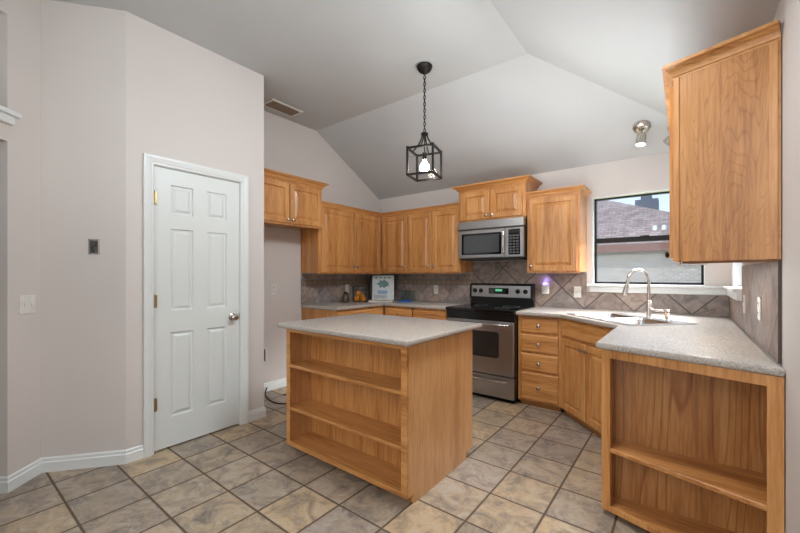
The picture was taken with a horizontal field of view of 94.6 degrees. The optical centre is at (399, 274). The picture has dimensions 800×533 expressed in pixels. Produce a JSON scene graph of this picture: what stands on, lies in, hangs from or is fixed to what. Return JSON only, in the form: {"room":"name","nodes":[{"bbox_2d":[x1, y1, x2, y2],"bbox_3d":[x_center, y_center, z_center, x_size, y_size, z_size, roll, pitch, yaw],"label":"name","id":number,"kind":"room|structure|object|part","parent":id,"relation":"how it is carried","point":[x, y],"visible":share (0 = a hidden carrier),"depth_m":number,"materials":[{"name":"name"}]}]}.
{"room":"kitchen","nodes":[
{"label":"kitchen","id":0,"kind":"room"},
{"bbox_2d":[0,0,40,476],"bbox_3d":[-2.433,-0.250,1.698,0.360,3.040,1.319,0,0,-5],"label":"wall","id":1,"kind":"structure","parent":0,"point":[20,20],"depth_m":2.22,"materials":[{"name":"beige paint"}]},
{"bbox_2d":[0,105,21,124],"bbox_3d":[-2.392,-0.913,1.690,0.360,0.077,0.995,0,0,-5],"label":"trim","id":2,"kind":"structure","parent":1,"relation":"attached to","point":[8,116],"depth_m":2.13,"materials":[{"name":"white paint"}]},
{"bbox_2d":[19,295,34,314],"bbox_3d":[-2.292,0.187,2.275,0.013,0.115,0.105,0,0,-5],"label":"light switch","id":3,"kind":"object","parent":1,"relation":"attached to","point":[27,302],"visible":1,"depth_m":2.27,"materials":[{"name":"white plastic"}]},
{"bbox_2d":[41,0,125,457],"bbox_3d":[-2.086,-0.250,2.474,0.476,3.040,0.100,0,0,-13],"label":"wall","id":4,"kind":"structure","parent":0,"point":[83,47],"depth_m":2.42,"materials":[{"name":"beige paint"}]},
{"bbox_2d":[0,444,143,493],"bbox_3d":[-2.120,1.224,2.381,0.762,0.092,0.204,0,0,-37],"label":"baseboard","id":5,"kind":"structure","parent":4,"relation":"attached to","point":[18,478],"depth_m":2.40,"materials":[{"name":"white paint"}]},
{"bbox_2d":[88,239,99,253],"bbox_3d":[-2.019,-0.182,2.431,0.062,0.100,0.020,0,0,-13],"label":"junction box","id":6,"kind":"object","parent":4,"relation":"attached to","point":[93,244],"visible":1,"depth_m":2.44,"materials":[{"name":"grey plastic"}]},
{"bbox_2d":[126,11,263,448],"bbox_3d":[-1.568,-0.250,2.917,0.100,3.040,1.027,0,0,38],"label":"wall","id":7,"kind":"structure","parent":0,"point":[188,102],"depth_m":2.75,"materials":[{"name":"beige paint"}]},
{"bbox_2d":[143,153,248,457],"bbox_3d":[-1.573,0.216,2.884,0.112,2.108,0.769,0,0,38],"label":"trim","id":8,"kind":"structure","parent":7,"relation":"attached to","point":[149,160],"depth_m":2.60,"materials":[{"name":"white paint"}]},
{"bbox_2d":[154,166,239,451],"bbox_3d":[-1.539,0.245,2.853,0.109,2.026,0.646,0,0,38],"label":"door","id":9,"kind":"structure","parent":7,"relation":"in","point":[197,315],"depth_m":2.83,"materials":[{"name":"white paint"}]},
{"bbox_3d":[-1.367,0.353,3.045,0.073,0.064,0.064,0,0,38],"label":"knob","id":10,"kind":"part","parent":9,"relation":"part of","materials":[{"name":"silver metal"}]},
{"bbox_2d":[249,378,285,421],"bbox_3d":[-1.236,1.224,3.764,0.639,0.092,1.038,0,0,38],"label":"baseboard","id":11,"kind":"structure","parent":7,"relation":"attached to","point":[258,413],"depth_m":3.97,"materials":[{"name":"white paint"}]},
{"bbox_2d":[264,111,378,382],"bbox_3d":[-1.093,-0.250,4.569,0.120,3.040,2.410,0,0,38],"label":"wall","id":12,"kind":"structure","parent":0,"point":[290,147],"depth_m":4.23,"materials":[{"name":"beige paint"}]},
{"bbox_2d":[264,347,266,362],"bbox_3d":[-1.481,0.875,3.962,0.008,0.170,0.124,0,0,38],"label":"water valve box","id":13,"kind":"object","parent":12,"relation":"attached to","point":[265,348],"visible":0.41,"depth_m":3.99,"materials":[{"name":"white plastic"}]},
{"bbox_2d":[271,284,275,294],"bbox_3d":[-1.394,0.170,4.074,0.009,0.115,0.070,0,0,38],"label":"wall outlet","id":14,"kind":"object","parent":12,"relation":"attached to","point":[273,287],"visible":1,"depth_m":4.07,"materials":[{"name":"white plastic"}]},
{"bbox_2d":[264,168,328,230],"bbox_3d":[-1.252,-0.759,3.910,0.435,0.508,0.921,0,0,38],"label":"upper cabinet","id":15,"kind":"object","parent":12,"relation":"attached to","point":[290,201],"visible":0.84,"depth_m":3.81,"materials":[{"name":"brown wood"}]},
{"bbox_3d":[-1.263,-0.728,3.614,0.019,0.410,0.416,0,0,38],"label":"door","id":16,"kind":"part","parent":15,"relation":"part of","materials":[{"name":"brown wood"}]},
{"bbox_3d":[-1.252,-0.982,3.910,0.435,0.062,0.921,0,0,38],"label":"crown moulding","id":17,"kind":"part","parent":15,"relation":"part of","materials":[{"name":"brown wood"}]},
{"bbox_3d":[-1.003,-0.728,3.951,0.019,0.410,0.416,0,0,38],"label":"door","id":18,"kind":"part","parent":15,"relation":"part of","materials":[{"name":"brown wood"}]},
{"bbox_2d":[301,274,378,303],"bbox_3d":[-0.741,0.177,4.918,0.008,0.354,1.405,0,0,38],"label":"tile backsplash","id":19,"kind":"structure","parent":12,"relation":"attached to","point":[315,288],"depth_m":4.71,"materials":[{"name":"tile"}]},
{"bbox_2d":[301,201,381,273],"bbox_3d":[-0.691,-0.418,4.686,0.374,0.826,1.100,0,0,38],"label":"upper cabinet","id":20,"kind":"object","parent":12,"relation":"attached to","point":[349,240],"visible":0.92,"depth_m":4.45,"materials":[{"name":"brown wood"}]},
{"bbox_3d":[-0.738,-0.393,4.392,0.019,0.740,0.518,0,0,38],"label":"door","id":21,"kind":"part","parent":20,"relation":"part of","materials":[{"name":"brown wood"}]},
{"bbox_3d":[-0.700,-0.806,4.693,0.350,0.050,1.100,0,0,38],"label":"crown moulding","id":22,"kind":"part","parent":20,"relation":"part of","materials":[{"name":"brown wood"}]},
{"bbox_3d":[-0.420,-0.393,4.802,0.019,0.740,0.495,0,0,38],"label":"door","id":23,"kind":"part","parent":20,"relation":"part of","materials":[{"name":"brown wood"}]},
{"bbox_2d":[0,386,650,532],"bbox_3d":[-1.801,1.320,1.267,5.600,0.100,9.000,0,0,38],"label":"floor","id":24,"kind":"structure","parent":0,"point":[526,468],"depth_m":2.17,"materials":[{"name":"tile"}]},
{"bbox_2d":[265,388,285,403],"bbox_3d":[-1.200,1.246,3.772,0.590,0.046,0.327,0,0,14],"label":"cable","id":25,"kind":"object","parent":24,"relation":"on","point":[266,388],"visible":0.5,"depth_m":3.69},
{"bbox_2d":[301,306,383,319],"bbox_3d":[-0.665,0.832,4.490,0.654,0.876,0.800,0,0,38],"label":"base cabinet","id":26,"kind":"object","parent":24,"relation":"on","point":[306,313],"visible":0.02,"depth_m":4.25,"materials":[{"name":"brown wood"}]},
{"bbox_3d":[-0.456,0.807,4.329,0.019,0.826,0.800,0,0,38],"label":"frame","id":27,"kind":"part","parent":26,"relation":"part of","materials":[{"name":"brown wood"}]},
{"bbox_3d":[-0.441,0.486,4.317,0.019,0.138,0.760,0,0,38],"label":"drawer","id":28,"kind":"part","parent":26,"relation":"part of","materials":[{"name":"brown wood"}]},
{"bbox_2d":[286,329,471,502],"bbox_3d":[-0.153,0.827,2.629,1.078,0.887,0.776,0,0,38],"label":"kitchen island","id":29,"kind":"object","parent":24,"relation":"on","point":[397,419],"visible":0.79,"depth_m":2.37,"materials":[{"name":"brown wood"}]},
{"bbox_3d":[-0.565,0.827,2.960,0.020,0.887,0.757,0,0,38],"label":"panel","id":30,"kind":"part","parent":29,"relation":"part of","materials":[{"name":"brown wood"}]},
{"bbox_2d":[290,359,400,394],"bbox_3d":[-0.327,0.651,2.403,1.038,0.021,0.204,0,0,38],"label":"shelf","id":31,"kind":"object","parent":29,"relation":"attached to","point":[373,378],"depth_m":2.39,"materials":[{"name":"brown wood"}]},
{"bbox_2d":[290,399,400,449],"bbox_3d":[-0.327,0.955,2.403,1.038,0.021,0.204,0,0,38],"label":"shelf","id":32,"kind":"object","parent":29,"relation":"attached to","point":[387,432],"depth_m":2.39,"materials":[{"name":"brown wood"}]},
{"bbox_2d":[292,431,400,488],"bbox_3d":[-0.322,1.199,2.410,1.038,0.018,0.186,0,0,38],"label":"shelf","id":33,"kind":"object","parent":29,"relation":"attached to","point":[385,473],"depth_m":2.38,"materials":[{"name":"brown wood"}]},
{"bbox_3d":[-0.384,0.800,2.329,1.078,0.835,0.019,0,0,38],"label":"frame","id":34,"kind":"part","parent":29,"relation":"part of","materials":[{"name":"brown wood"}]},
{"bbox_3d":[-0.261,0.800,2.489,1.038,0.835,0.012,0,0,38],"label":"panel","id":35,"kind":"part","parent":29,"relation":"part of","materials":[{"name":"brown wood"}]},
{"bbox_2d":[277,313,481,346],"bbox_3d":[-0.147,0.366,2.641,1.171,0.034,0.892,0,0,38],"label":"island countertop","id":36,"kind":"structure","parent":29,"relation":"on","point":[387,329],"depth_m":2.43,"materials":[{"name":"stone"}]},
{"bbox_3d":[0.272,0.827,2.313,0.020,0.887,0.757,0,0,38],"label":"panel","id":37,"kind":"part","parent":29,"relation":"part of","materials":[{"name":"brown wood"}]},
{"bbox_2d":[385,306,447,319],"bbox_3d":[0.333,0.832,4.567,0.915,0.876,0.644,0,0,38],"label":"base cabinet","id":38,"kind":"object","parent":24,"relation":"on","point":[389,310],"visible":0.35,"depth_m":4.31,"materials":[{"name":"brown wood"}]},
{"bbox_2d":[301,299,469,310],"bbox_3d":[-0.138,0.375,4.447,1.516,0.038,1.410,0,0,38],"label":"countertop","id":39,"kind":"structure","parent":38,"relation":"on","point":[336,306],"depth_m":4.35,"materials":[{"name":"stone"}]},
{"bbox_2d":[342,291,348,302],"bbox_3d":[-0.691,0.286,4.681,0.090,0.140,0.090,0,0,38],"label":"jar","id":40,"kind":"object","parent":39,"relation":"on","point":[345,298],"visible":1,"depth_m":4.65,"materials":[{"name":"glass"}]},
{"bbox_2d":[352,285,367,301],"bbox_3d":[-0.517,0.252,4.775,0.178,0.208,0.147,0,0,-14],"label":"wire basket","id":41,"kind":"object","parent":39,"relation":"on","point":[353,290],"visible":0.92,"depth_m":4.74,"materials":[{"name":"black metal"}]},
{"bbox_2d":[368,300,392,301],"bbox_3d":[-0.250,0.347,4.744,0.310,0.018,0.120,0,0,-2],"label":"serving tray","id":42,"kind":"object","parent":39,"relation":"on","point":[369,300],"visible":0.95,"depth_m":4.69,"materials":[{"name":"white plastic"}]},
{"bbox_2d":[370,275,393,299],"bbox_3d":[-0.248,0.183,5.098,0.330,0.339,0.057,0,0,2],"label":"board","id":43,"kind":"object","parent":39,"relation":"on","point":[381,286],"visible":1,"depth_m":5.09,"materials":[{"name":"white paper"}]},
{"bbox_2d":[400,290,415,300],"bbox_3d":[0.108,0.286,5.011,0.180,0.140,0.110,0,0,38],"label":"glass container","id":44,"kind":"object","parent":39,"relation":"on","point":[402,291],"visible":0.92,"depth_m":5.05,"materials":[{"name":"clear glass"}]},
{"bbox_3d":[-0.023,0.486,4.491,0.405,0.138,0.019,0,0,38],"label":"drawer","id":45,"kind":"part","parent":38,"relation":"part of","materials":[{"name":"brown wood"}]},
{"bbox_3d":[0.329,0.486,4.219,0.455,0.138,0.019,0,0,38],"label":"drawer","id":46,"kind":"part","parent":38,"relation":"part of","materials":[{"name":"brown wood"}]},
{"bbox_2d":[446,283,534,402],"bbox_3d":[0.979,0.688,4.019,0.760,1.165,0.694,0,0,38],"label":"range","id":47,"kind":"object","parent":24,"relation":"on","point":[495,306],"visible":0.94,"depth_m":3.75,"materials":[{"name":"silver metal"}]},
{"bbox_3d":[0.784,0.498,3.766,0.678,0.021,0.056,0,0,38],"label":"handle","id":48,"kind":"part","parent":47,"relation":"part of","materials":[{"name":"silver metal"}]},
{"bbox_3d":[0.822,0.736,3.815,0.740,0.532,0.060,0,0,38],"label":"oven door","id":49,"kind":"part","parent":47,"relation":"part of","materials":[{"name":"silver metal"}]},
{"bbox_3d":[0.790,1.056,3.774,0.656,0.021,0.046,0,0,38],"label":"handle","id":50,"kind":"part","parent":47,"relation":"part of","materials":[{"name":"silver metal"}]},
{"bbox_2d":[446,303,534,313],"bbox_3d":[0.994,0.368,4.038,0.760,0.034,0.645,0,0,38],"label":"cooktop","id":51,"kind":"object","parent":47,"relation":"in","point":[472,308],"depth_m":3.91,"materials":[{"name":"black glass"}]},
{"bbox_3d":[0.823,1.119,3.816,0.740,0.211,0.056,0,0,38],"label":"storage drawer","id":52,"kind":"part","parent":47,"relation":"part of","materials":[{"name":"silver metal"}]},
{"bbox_3d":[1.141,0.195,4.228,0.700,0.134,0.016,0,0,38],"label":"control panel","id":53,"kind":"part","parent":47,"relation":"part of","materials":[{"name":"silver metal"}]},
{"bbox_2d":[518,315,563,411],"bbox_3d":[1.474,0.832,3.700,0.400,0.876,0.614,0,0,38],"label":"base cabinet","id":54,"kind":"object","parent":24,"relation":"on","point":[539,338],"visible":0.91,"depth_m":3.48,"materials":[{"name":"brown wood"}]},
{"bbox_3d":[1.316,1.073,3.490,0.348,0.262,0.019,0,0,38],"label":"drawer","id":55,"kind":"part","parent":54,"relation":"part of","materials":[{"name":"brown wood"}]},
{"bbox_3d":[1.316,0.843,3.490,0.348,0.163,0.019,0,0,38],"label":"drawer","id":56,"kind":"part","parent":54,"relation":"part of","materials":[{"name":"brown wood"}]},
{"bbox_3d":[1.316,0.659,3.490,0.348,0.167,0.019,0,0,38],"label":"drawer","id":57,"kind":"part","parent":54,"relation":"part of","materials":[{"name":"brown wood"}]},
{"bbox_3d":[1.316,0.486,3.490,0.348,0.144,0.019,0,0,38],"label":"drawer","id":58,"kind":"part","parent":54,"relation":"part of","materials":[{"name":"brown wood"}]},
{"bbox_2d":[561,318,612,437],"bbox_3d":[1.639,0.832,3.010,0.354,0.876,0.735,0,0,-7],"label":"base cabinet","id":59,"kind":"object","parent":24,"relation":"on","point":[581,361],"visible":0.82,"depth_m":3.04,"materials":[{"name":"brown wood"}]},
{"bbox_3d":[1.485,0.888,3.169,0.019,0.627,0.342,0,0,-7],"label":"door","id":60,"kind":"part","parent":59,"relation":"part of","materials":[{"name":"brown wood"}]},
{"bbox_3d":[1.508,0.484,2.994,0.019,0.141,0.695,0,0,-7],"label":"drawer","id":61,"kind":"part","parent":59,"relation":"part of","materials":[{"name":"brown wood"}]},
{"bbox_3d":[1.530,0.888,2.818,0.019,0.627,0.342,0,0,-7],"label":"door","id":62,"kind":"part","parent":59,"relation":"part of","materials":[{"name":"brown wood"}]},
{"bbox_2d":[516,307,784,376],"bbox_3d":[1.483,0.375,2.735,1.596,0.038,2.135,0,0,38],"label":"countertop","id":63,"kind":"structure","parent":59,"relation":"on","point":[716,341],"depth_m":1.96,"materials":[{"name":"stone"}]},
{"bbox_2d":[566,313,697,325],"bbox_3d":[1.792,0.438,2.948,0.520,0.177,0.764,0,0,-7],"label":"sink","id":64,"kind":"object","parent":63,"relation":"in","point":[618,318],"visible":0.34,"depth_m":2.93,"materials":[{"name":"silver metal"}]},
{"bbox_3d":[1.727,0.438,3.122,0.365,0.177,0.333,0,0,-7],"label":"bowl","id":65,"kind":"part","parent":64,"relation":"part of","materials":[{"name":"silver metal"}]},
{"bbox_3d":[1.773,0.438,2.764,0.365,0.177,0.333,0,0,-7],"label":"bowl","id":66,"kind":"part","parent":64,"relation":"part of","materials":[{"name":"silver metal"}]},
{"bbox_2d":[653,309,669,320],"bbox_3d":[1.999,0.306,2.827,0.043,0.085,0.125,0,0,-27],"label":"soap dispenser","id":67,"kind":"object","parent":64,"relation":"on","point":[666,311],"visible":1,"depth_m":2.78,"materials":[{"name":"grey metal"}]},
{"bbox_2d":[622,268,654,317],"bbox_3d":[1.896,0.150,2.930,0.261,0.398,0.089,0,0,-7],"label":"faucet","id":68,"kind":"object","parent":63,"relation":"on","point":[649,308],"visible":1,"depth_m":2.94,"materials":[{"name":"grey metal"}]},
{"bbox_2d":[602,349,784,532],"bbox_3d":[1.326,0.832,1.738,0.675,0.876,0.359,0,0,38],"label":"bookcase","id":69,"kind":"object","parent":24,"relation":"on","point":[687,447],"visible":0.84,"depth_m":1.81,"materials":[{"name":"brown wood"}]},
{"bbox_3d":[1.321,1.225,1.749,0.622,0.020,0.326,0,0,38],"label":"shelf","id":70,"kind":"part","parent":69,"relation":"part of","materials":[{"name":"brown wood"}]},
{"bbox_3d":[1.320,0.920,1.747,0.622,0.023,0.331,0,0,38],"label":"shelf","id":71,"kind":"part","parent":69,"relation":"part of","materials":[{"name":"brown wood"}]},
{"bbox_3d":[1.572,0.832,1.559,0.016,0.876,0.341,0,0,38],"label":"panel","id":72,"kind":"part","parent":69,"relation":"part of","materials":[{"name":"brown wood"}]},
{"bbox_2d":[53,0,779,199],"bbox_3d":[-1.891,-1.458,1.273,5.452,0.864,8.900,0,0,38],"label":"ceiling","id":73,"kind":"structure","parent":0,"point":[514,88],"depth_m":2.98,"materials":[{"name":"paint"}]},
{"bbox_2d":[264,98,302,116],"bbox_3d":[-1.246,-1.762,3.922,0.200,0.015,0.380,0,0,38],"label":"ceiling vent","id":74,"kind":"object","parent":73,"relation":"in","point":[276,105],"visible":0.87,"depth_m":3.90,"materials":[{"name":"white plastic"}]},
{"bbox_2d":[406,62,441,181],"bbox_3d":[0.208,-1.296,3.130,0.239,0.948,0.239,0,0,24],"label":"pendant lamp","id":75,"kind":"object","parent":73,"relation":"hanging from","point":[424,68],"visible":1,"depth_m":3.11,"materials":[{"name":"black metal"}]},
{"bbox_2d":[422,136,426,158],"bbox_3d":[0.208,-1.075,3.130,0.040,0.210,0.040,0,0,24],"label":"socket","id":76,"kind":"object","parent":75,"relation":"attached to","point":[424,155],"depth_m":3.12,"materials":[{"name":"brown metal"}]},
{"bbox_3d":[0.208,-1.444,3.130,0.019,0.493,0.019,0,0,-21],"label":"chain","id":77,"kind":"part","parent":75,"relation":"part of","materials":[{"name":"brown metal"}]},
{"bbox_3d":[0.208,-0.921,3.130,0.080,0.107,0.080,0,0,24],"label":"bulb","id":78,"kind":"part","parent":75,"relation":"part of","materials":[{"name":"white glass"}]},
{"bbox_2d":[632,120,650,146],"bbox_3d":[2.102,-1.218,3.208,0.140,0.208,0.130,0,0,38],"label":"ceiling spotlight","id":79,"kind":"object","parent":73,"relation":"attached to","point":[641,127],"visible":1,"depth_m":3.17,"materials":[{"name":"grey metal"}]},
{"bbox_2d":[663,126,669,145],"bbox_3d":[2.330,-1.184,3.121,0.169,0.198,0.130,0,0,38],"label":"ceiling spotlight","id":80,"kind":"object","parent":73,"relation":"attached to","point":[666,141],"visible":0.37,"depth_m":3.12,"materials":[{"name":"grey metal"}]},
{"bbox_2d":[379,152,730,318],"bbox_3d":[1.280,0.020,4.351,4.202,2.500,0.150,0,0,38],"label":"wall","id":81,"kind":"structure","parent":0,"point":[651,172],"depth_m":3.70,"materials":[{"name":"beige paint"}]},
{"bbox_2d":[379,274,472,302],"bbox_3d":[0.293,0.176,5.013,1.527,0.356,0.008,0,0,38],"label":"tile backsplash","id":82,"kind":"structure","parent":81,"relation":"attached to","point":[451,287],"depth_m":4.89,"materials":[{"name":"tile"}]},
{"bbox_2d":[434,285,437,293],"bbox_3d":[0.474,0.200,4.863,0.070,0.115,0.009,0,0,38],"label":"wall outlet","id":83,"kind":"object","parent":82,"relation":"attached to","point":[435,286],"visible":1,"depth_m":4.86,"materials":[{"name":"white plastic"}]},
{"bbox_2d":[382,203,472,273],"bbox_3d":[0.311,-0.420,4.769,1.200,0.821,0.374,0,0,38],"label":"upper cabinet","id":84,"kind":"object","parent":81,"relation":"attached to","point":[424,240],"visible":0.94,"depth_m":4.60,"materials":[{"name":"brown wood"}]},
{"bbox_3d":[-0.075,-0.396,4.888,0.420,0.735,0.019,0,0,38],"label":"door","id":85,"kind":"part","parent":84,"relation":"part of","materials":[{"name":"brown wood"}]},
{"bbox_3d":[0.245,-0.396,4.640,0.358,0.735,0.019,0,0,38],"label":"door","id":86,"kind":"part","parent":84,"relation":"part of","materials":[{"name":"brown wood"}]},
{"bbox_3d":[0.318,-0.806,4.779,1.200,0.050,0.350,0,0,38],"label":"crown moulding","id":87,"kind":"part","parent":84,"relation":"part of","materials":[{"name":"brown wood"}]},
{"bbox_3d":[0.543,-0.396,4.410,0.363,0.735,0.019,0,0,38],"label":"door","id":88,"kind":"part","parent":84,"relation":"part of","materials":[{"name":"brown wood"}]},
{"bbox_2d":[452,174,542,222],"bbox_3d":[1.078,-0.797,4.146,0.896,0.411,0.422,0,0,38],"label":"upper cabinet","id":89,"kind":"object","parent":81,"relation":"attached to","point":[501,198],"visible":0.96,"depth_m":3.98,"materials":[{"name":"brown wood"}]},
{"bbox_3d":[0.837,-0.766,4.132,0.348,0.313,0.019,0,0,38],"label":"door","id":90,"kind":"part","parent":89,"relation":"part of","materials":[{"name":"brown wood"}]},
{"bbox_2d":[458,217,526,260],"bbox_3d":[1.066,-0.375,4.129,0.758,0.430,0.438,0,0,38],"label":"microwave","id":91,"kind":"object","parent":89,"relation":"attached to","point":[502,239],"visible":0.99,"depth_m":3.97,"materials":[{"name":"silver metal"}]},
{"bbox_3d":[0.893,-0.336,4.071,0.548,0.312,0.030,0,0,38],"label":"door","id":92,"kind":"part","parent":91,"relation":"part of","materials":[{"name":"silver metal"}]},
{"bbox_2d":[458,217,525,230],"bbox_3d":[0.979,-0.544,4.016,0.758,0.092,0.072,0,0,38],"label":"vent hood","id":93,"kind":"object","parent":91,"relation":"attached to","point":[515,222],"depth_m":3.95,"materials":[{"name":"silver metal"}]},
{"bbox_3d":[1.085,-0.337,3.872,0.023,0.253,0.055,0,0,30],"label":"handle","id":94,"kind":"part","parent":91,"relation":"part of","materials":[{"name":"silver metal"}]},
{"bbox_3d":[1.192,-0.336,3.840,0.200,0.312,0.030,0,0,38],"label":"control panel","id":95,"kind":"part","parent":91,"relation":"part of","materials":[{"name":"silver metal"}]},
{"bbox_3d":[0.993,-0.768,4.036,0.772,0.353,0.019,0,0,38],"label":"frame","id":96,"kind":"part","parent":89,"relation":"part of","materials":[{"name":"brown wood"}]},
{"bbox_3d":[1.078,-0.972,4.146,0.896,0.062,0.422,0,0,38],"label":"crown moulding","id":97,"kind":"part","parent":89,"relation":"part of","materials":[{"name":"brown wood"}]},
{"bbox_3d":[1.124,-0.766,3.910,0.350,0.313,0.019,0,0,38],"label":"door","id":98,"kind":"part","parent":89,"relation":"part of","materials":[{"name":"brown wood"}]},
{"bbox_2d":[523,185,591,272],"bbox_3d":[1.597,-0.428,3.775,0.590,0.826,0.374,0,0,38],"label":"upper cabinet","id":99,"kind":"object","parent":81,"relation":"attached to","point":[556,217],"visible":1,"depth_m":3.64,"materials":[{"name":"brown wood"}]},
{"bbox_3d":[1.510,-0.401,3.662,0.460,0.735,0.019,0,0,38],"label":"door","id":100,"kind":"part","parent":99,"relation":"part of","materials":[{"name":"brown wood"}]},
{"bbox_3d":[1.600,-0.814,3.778,0.590,0.055,0.365,0,0,38],"label":"crown moulding","id":101,"kind":"part","parent":99,"relation":"part of","materials":[{"name":"brown wood"}]},
{"bbox_2d":[473,261,728,315],"bbox_3d":[1.832,0.102,3.823,2.364,0.504,0.008,0,0,38],"label":"tile backsplash","id":102,"kind":"structure","parent":81,"relation":"attached to","point":[561,286],"depth_m":3.79,"materials":[{"name":"tile"}]},
{"bbox_2d":[542,282,548,293],"bbox_3d":[1.571,0.146,3.989,0.070,0.131,0.050,0,0,38],"label":"plug","id":103,"kind":"object","parent":102,"relation":"attached to","point":[545,287],"visible":1,"depth_m":3.97,"materials":[{"name":"white plastic"}]},
{"bbox_2d":[574,286,580,297],"bbox_3d":[1.832,0.183,3.810,0.070,0.115,0.013,0,0,38],"label":"light switch","id":104,"kind":"object","parent":102,"relation":"attached to","point":[577,289],"visible":1,"depth_m":3.81,"materials":[{"name":"white plastic"}]},
{"bbox_2d":[594,191,703,284],"bbox_3d":[2.347,-0.338,3.533,0.880,0.875,0.078,0,0,38],"label":"window","id":105,"kind":"structure","parent":81,"relation":"in","point":[642,238],"depth_m":3.60,"materials":[{"name":"brown metal"}]},
{"bbox_3d":[2.343,-0.344,3.527,0.832,0.056,0.063,0,0,38],"label":"meeting rail","id":106,"kind":"part","parent":105,"relation":"part of","materials":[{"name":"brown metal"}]},
{"bbox_2d":[587,284,741,300],"bbox_3d":[2.135,0.137,3.102,1.162,0.082,0.920,0,0,38],"label":"window sill","id":107,"kind":"structure","parent":81,"relation":"attached to","point":[735,292],"depth_m":3.30,"materials":[{"name":"white paint"}]},
{"bbox_2d":[592,189,741,285],"bbox_3d":[2.406,-0.338,3.176,0.587,0.876,1.410,0,0,-15],"label":"trim","id":108,"kind":"structure","parent":81,"relation":"attached to","point":[737,267],"depth_m":3.47,"materials":[{"name":"white paint"}]},
{"bbox_2d":[731,0,799,532],"bbox_3d":[0.161,-0.280,-0.409,0.150,3.100,8.750,0,0,38],"label":"wall","id":109,"kind":"structure","parent":0,"point":[788,11],"depth_m":1.33,"materials":[{"name":"beige paint"}]},
{"bbox_2d":[662,19,781,265],"bbox_3d":[1.693,-0.520,2.022,0.396,0.940,1.211,0,0,38],"label":"upper cabinet","id":110,"kind":"object","parent":109,"relation":"attached to","point":[723,99],"visible":1,"depth_m":1.59,"materials":[{"name":"brown wood"}]},
{"bbox_3d":[1.463,-0.492,1.975,0.019,0.828,0.485,0,0,38],"label":"door","id":111,"kind":"part","parent":110,"relation":"part of","materials":[{"name":"brown wood"}]},
{"bbox_3d":[1.696,-0.957,2.019,0.388,0.066,1.211,0,0,38],"label":"crown moulding","id":112,"kind":"part","parent":110,"relation":"part of","materials":[{"name":"brown wood"}]},
{"bbox_3d":[1.436,-0.066,1.624,0.014,0.032,0.330,0,0,-33],"label":"rail","id":113,"kind":"part","parent":110,"relation":"part of","materials":[{"name":"brown wood"}]},
{"bbox_2d":[730,261,777,361],"bbox_3d":[2.139,0.149,2.280,0.008,0.409,2.055,0,0,38],"label":"tile backsplash","id":114,"kind":"structure","parent":109,"relation":"attached to","point":[760,279],"depth_m":1.80,"materials":[{"name":"tile"}]},
{"bbox_2d":[742,295,745,313],"bbox_3d":[2.135,0.185,2.293,0.013,0.115,0.070,0,0,38],"label":"light switch","id":115,"kind":"object","parent":114,"relation":"attached to","point":[744,296],"visible":1,"depth_m":2.27,"materials":[{"name":"white plastic"}]},
{"bbox_2d":[757,297,760,320],"bbox_3d":[1.782,0.170,1.833,0.009,0.115,0.070,0,0,38],"label":"wall outlet","id":116,"kind":"object","parent":114,"relation":"attached to","point":[758,298],"visible":1,"depth_m":1.81,"materials":[{"name":"white plastic"}]},
{"bbox_2d":[778,260,781,363],"bbox_3d":[1.507,0.149,1.465,0.010,0.409,0.006,0,0,38],"label":"trim","id":117,"kind":"structure","parent":109,"relation":"attached to","point":[779,261],"depth_m":1.46,"materials":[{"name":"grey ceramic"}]},
{"label":"outside","id":118,"kind":"structure","parent":0,"visible":0},
{"bbox_3d":[19.715,1.695,25.490,60.000,0.150,55.550,0,0,38],"label":"ground","id":119,"kind":"structure","parent":118,"visible":0},
{"bbox_2d":[597,195,700,282],"bbox_3d":[8.732,-2.630,23.549,21.000,8.600,13.260,0,0,38],"label":"house","id":120,"kind":"structure","parent":119,"relation":"on","point":[615,261],"depth_m":15.39,"materials":[{"name":"brick"}]}
]}

